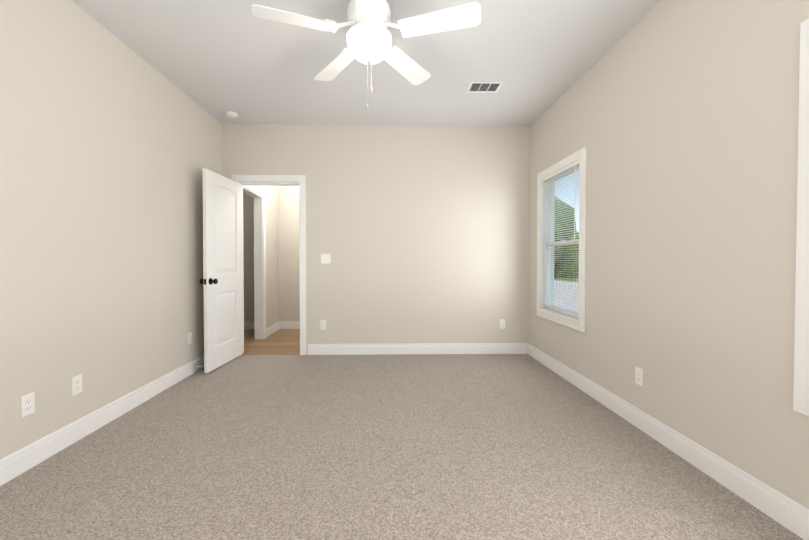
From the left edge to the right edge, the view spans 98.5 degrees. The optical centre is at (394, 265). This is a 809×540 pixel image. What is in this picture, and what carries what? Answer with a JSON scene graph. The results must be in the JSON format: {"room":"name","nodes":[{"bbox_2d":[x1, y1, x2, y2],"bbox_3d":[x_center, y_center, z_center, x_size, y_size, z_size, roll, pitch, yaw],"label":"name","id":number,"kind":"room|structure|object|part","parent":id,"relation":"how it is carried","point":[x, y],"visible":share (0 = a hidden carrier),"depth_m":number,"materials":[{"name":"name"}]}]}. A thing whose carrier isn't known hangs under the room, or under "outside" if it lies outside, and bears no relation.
{"room":"empty bedroom","nodes":[
{"label":"empty bedroom","id":0,"kind":"room"},
{"bbox_2d":[0,0,222,458],"bbox_3d":[-2.057,-0.263,1.726,0.140,2.740,5.050,0,1,-1],"label":"wall","id":1,"kind":"structure","parent":0,"point":[110,146],"depth_m":2.27,"materials":[{"name":"beige paint"}]},
{"bbox_2d":[21,392,34,417],"bbox_3d":[-1.986,0.754,1.888,0.008,0.115,0.070,0,1,-1],"label":"electrical outlet","id":2,"kind":"object","parent":1,"relation":"attached to","point":[27,404],"visible":1,"depth_m":1.88,"materials":[{"name":"white plastic"}]},
{"bbox_2d":[72,374,81,395],"bbox_3d":[-1.991,0.749,2.188,0.008,0.115,0.070,0,1,-1],"label":"electrical outlet","id":3,"kind":"object","parent":1,"relation":"attached to","point":[76,384],"visible":1,"depth_m":2.18,"materials":[{"name":"white plastic"}]},
{"bbox_2d":[0,355,203,485],"bbox_3d":[-1.980,1.041,1.758,0.014,0.130,4.790,0,1,-1],"label":"baseboard","id":4,"kind":"structure","parent":1,"relation":"attached to","point":[21,461],"depth_m":2.23,"materials":[{"name":"white wood"}]},
{"bbox_2d":[188,332,191,344],"bbox_3d":[-2.015,0.719,3.438,0.008,0.115,0.070,0,1,-1],"label":"electrical outlet","id":5,"kind":"object","parent":1,"relation":"attached to","point":[189,338],"visible":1,"depth_m":3.43,"materials":[{"name":"white plastic"}]},
{"bbox_2d":[255,186,278,327],"bbox_3d":[-1.939,-0.310,4.973,0.120,2.750,1.440,0,1,-1],"label":"wall","id":6,"kind":"structure","parent":0,"point":[272,269],"depth_m":5.39,"materials":[{"name":"beige paint"}]},
{"bbox_2d":[266,322,279,336],"bbox_3d":[-1.879,0.983,5.386,0.014,0.130,0.631,0,1,-1],"label":"baseboard","id":7,"kind":"structure","parent":6,"relation":"attached to","point":[273,328],"depth_m":5.35,"materials":[{"name":"white wood"}]},
{"bbox_2d":[242,329,299,354],"bbox_3d":[-1.948,1.103,4.986,3.400,0.104,1.660,0,1,-1],"label":"floor","id":8,"kind":"structure","parent":0,"point":[282,342],"depth_m":4.72,"materials":[{"name":"brown wood"}]},
{"bbox_2d":[243,186,299,320],"bbox_3d":[-1.963,-0.328,5.743,3.400,2.740,0.100,0,1,-1],"label":"wall","id":9,"kind":"structure","parent":0,"point":[289,281],"depth_m":5.70,"materials":[{"name":"beige paint"}]},
{"bbox_2d":[244,321,299,328],"bbox_3d":[-1.962,0.978,5.707,3.200,0.130,0.014,0,1,-1],"label":"baseboard","id":10,"kind":"structure","parent":9,"relation":"attached to","point":[283,324],"depth_m":5.70,"materials":[{"name":"white wood"}]},
{"bbox_2d":[72,0,661,125],"bbox_3d":[-0.162,-1.684,1.739,3.930,0.100,5.050,0,1,-1],"label":"ceiling","id":11,"kind":"structure","parent":0,"point":[217,59],"depth_m":2.75,"materials":[{"name":"white paint"}]},
{"bbox_2d":[225,111,237,117],"bbox_3d":[-1.787,-1.647,3.814,0.128,0.039,0.128,0,1,-1],"label":"smoke detector","id":12,"kind":"object","parent":11,"relation":"attached to","point":[230,114],"visible":1,"depth_m":3.78,"materials":[{"name":"white plastic"}]},
{"bbox_2d":[252,0,481,109],"bbox_3d":[-0.153,-1.329,2.091,1.297,0.620,1.238,0,1,-1],"label":"fan","id":13,"kind":"object","parent":11,"relation":"hanging from","point":[369,39],"visible":1,"depth_m":2.05,"materials":[{"name":"white plastic"}]},
{"bbox_3d":[-0.164,-1.233,2.213,0.041,0.422,0.165,0,1,-1],"label":"cord","id":14,"kind":"part","parent":13,"relation":"part of","materials":[{"name":"silver metal"}]},
{"bbox_3d":[-0.154,-1.327,2.140,0.276,0.142,0.276,0,1,-1],"label":"lamp shade","id":15,"kind":"part","parent":13,"relation":"part of","materials":[{"name":"white glass"}]},
{"bbox_2d":[466,81,503,92],"bbox_3d":[0.835,-1.655,3.234,0.300,0.006,0.200,0,1,-1],"label":"ceiling vent","id":16,"kind":"object","parent":11,"relation":"in","point":[481,87],"visible":1,"depth_m":3.24,"materials":[{"name":"white metal"}]},
{"bbox_2d":[222,124,528,354],"bbox_3d":[-0.209,-0.298,4.226,3.650,2.750,0.120,0,1,-1],"label":"wall","id":17,"kind":"structure","parent":0,"point":[419,233],"depth_m":4.17,"materials":[{"name":"beige paint"}]},
{"bbox_2d":[200,168,242,372],"bbox_3d":[-1.845,0.051,3.780,0.171,2.018,0.713,0,1,3],"label":"door","id":18,"kind":"structure","parent":17,"relation":"in","point":[221,281],"depth_m":3.70,"materials":[{"name":"white wood"}]},
{"bbox_3d":[-1.863,0.159,3.477,0.171,0.066,0.103,0,1,3],"label":"knob","id":19,"kind":"part","parent":18,"relation":"part of","materials":[{"name":"black metal"}]},
{"bbox_2d":[231,175,306,354],"bbox_3d":[-1.526,-0.009,4.595,0.932,2.139,0.932,0,1,-1],"label":"door frame","id":20,"kind":"structure","parent":17,"relation":"attached to","point":[283,180],"depth_m":4.23,"materials":[{"name":"white wood"}]},
{"bbox_2d":[320,320,325,329],"bbox_3d":[-0.853,0.708,4.166,0.070,0.115,0.008,0,1,-1],"label":"electrical outlet","id":21,"kind":"object","parent":17,"relation":"attached to","point":[322,324],"visible":1,"depth_m":4.17,"materials":[{"name":"white plastic"}]},
{"bbox_2d":[321,254,330,263],"bbox_3d":[-0.818,-0.082,4.152,0.116,0.115,0.012,0,1,-1],"label":"light switch","id":22,"kind":"object","parent":17,"relation":"attached to","point":[325,258],"visible":1,"depth_m":4.15,"materials":[{"name":"white plastic"}]},
{"bbox_2d":[308,343,526,354],"bbox_3d":[0.283,1.002,4.189,2.640,0.130,0.014,0,1,-1],"label":"baseboard","id":23,"kind":"structure","parent":17,"relation":"attached to","point":[418,348],"depth_m":4.18,"materials":[{"name":"white wood"}]},
{"bbox_2d":[500,319,504,328],"bbox_3d":[1.307,0.707,4.207,0.070,0.115,0.008,0,1,-1],"label":"electrical outlet","id":24,"kind":"object","parent":17,"relation":"attached to","point":[502,323],"visible":1,"depth_m":4.21,"materials":[{"name":"white plastic"}]},
{"bbox_2d":[0,354,802,539],"bbox_3d":[-0.161,1.157,1.725,3.930,0.100,4.930,0,1,-1],"label":"floor carpet","id":25,"kind":"object","parent":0,"point":[409,447],"visible":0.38,"depth_m":1.90,"materials":[{"name":"beige carpet"}]},
{"bbox_2d":[528,0,808,508],"bbox_3d":[1.733,-0.265,1.798,0.140,2.740,5.050,0,1,-1],"label":"wall","id":26,"kind":"structure","parent":0,"point":[678,119],"depth_m":1.92,"materials":[{"name":"beige paint"}]},
{"bbox_2d":[537,147,586,332],"bbox_3d":[1.685,-0.226,3.453,0.162,1.590,0.940,0,1,-1],"label":"window","id":27,"kind":"structure","parent":26,"relation":"in","point":[580,155],"depth_m":3.51,"materials":[{"name":"white"}]},
{"bbox_2d":[541,160,578,320],"bbox_3d":[1.635,-0.224,3.453,0.048,1.428,0.766,0,1,-1],"label":"window blind","id":28,"kind":"object","parent":27,"relation":"attached to","point":[570,167],"visible":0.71,"depth_m":3.41,"materials":[{"name":"white plastic"}]},
{"bbox_3d":[1.712,-0.226,3.454,0.109,1.440,0.790,0,1,-1],"label":"frame","id":29,"kind":"part","parent":27,"relation":"part of","materials":[{"name":"white plastic"}]},
{"bbox_3d":[1.693,-0.228,3.454,0.030,1.336,0.690,0,1,-1],"label":"glass","id":30,"kind":"part","parent":27,"relation":"part of","materials":[{"name":"clear glass"}]},
{"bbox_2d":[551,243,578,311],"bbox_3d":[1.727,0.114,3.460,0.001,0.712,0.742,0,1,-1],"label":"screen","id":31,"kind":"object","parent":27,"relation":"attached to","point":[566,275],"depth_m":3.51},
{"bbox_2d":[635,366,642,386],"bbox_3d":[1.649,0.747,2.348,0.008,0.115,0.070,0,1,-1],"label":"electrical outlet","id":32,"kind":"object","parent":26,"relation":"attached to","point":[638,376],"visible":1,"depth_m":2.34,"materials":[{"name":"white plastic"}]},
{"bbox_2d":[527,343,808,539],"bbox_3d":[1.656,1.040,1.828,0.014,0.130,4.790,0,1,-1],"label":"baseboard","id":33,"kind":"structure","parent":26,"relation":"attached to","point":[791,515],"depth_m":1.87,"materials":[{"name":"white wood"}]},
{"bbox_2d":[793,18,808,415],"bbox_3d":[1.733,-0.186,0.964,0.162,1.590,0.940,0,1,-1],"label":"window","id":34,"kind":"structure","parent":26,"relation":"in","point":[801,376],"depth_m":1.41,"materials":[{"name":"white"}]},
{"label":"outside","id":35,"kind":"structure","parent":0,"visible":0},
{"bbox_2d":[554,277,577,282],"bbox_3d":[12.665,1.338,20.104,90.000,0.150,100.000,0,1,-1],"label":"ground","id":36,"kind":"structure","parent":35,"point":[568,280],"depth_m":28.32,"materials":[{"name":"green plant"}]},
{"bbox_2d":[554,280,577,311],"bbox_3d":[7.935,1.271,19.012,9.500,0.020,22.000,0,1,-1],"label":"road","id":37,"kind":"structure","parent":36,"relation":"on","point":[572,286],"depth_m":15.80,"materials":[{"name":"grey concrete"}]},
{"bbox_2d":[554,198,578,277],"bbox_3d":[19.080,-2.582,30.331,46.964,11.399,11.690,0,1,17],"label":"tree","id":38,"kind":"object","parent":36,"relation":"on","point":[558,266],"depth_m":29.94,"materials":[{"name":"green plant"}]}
]}

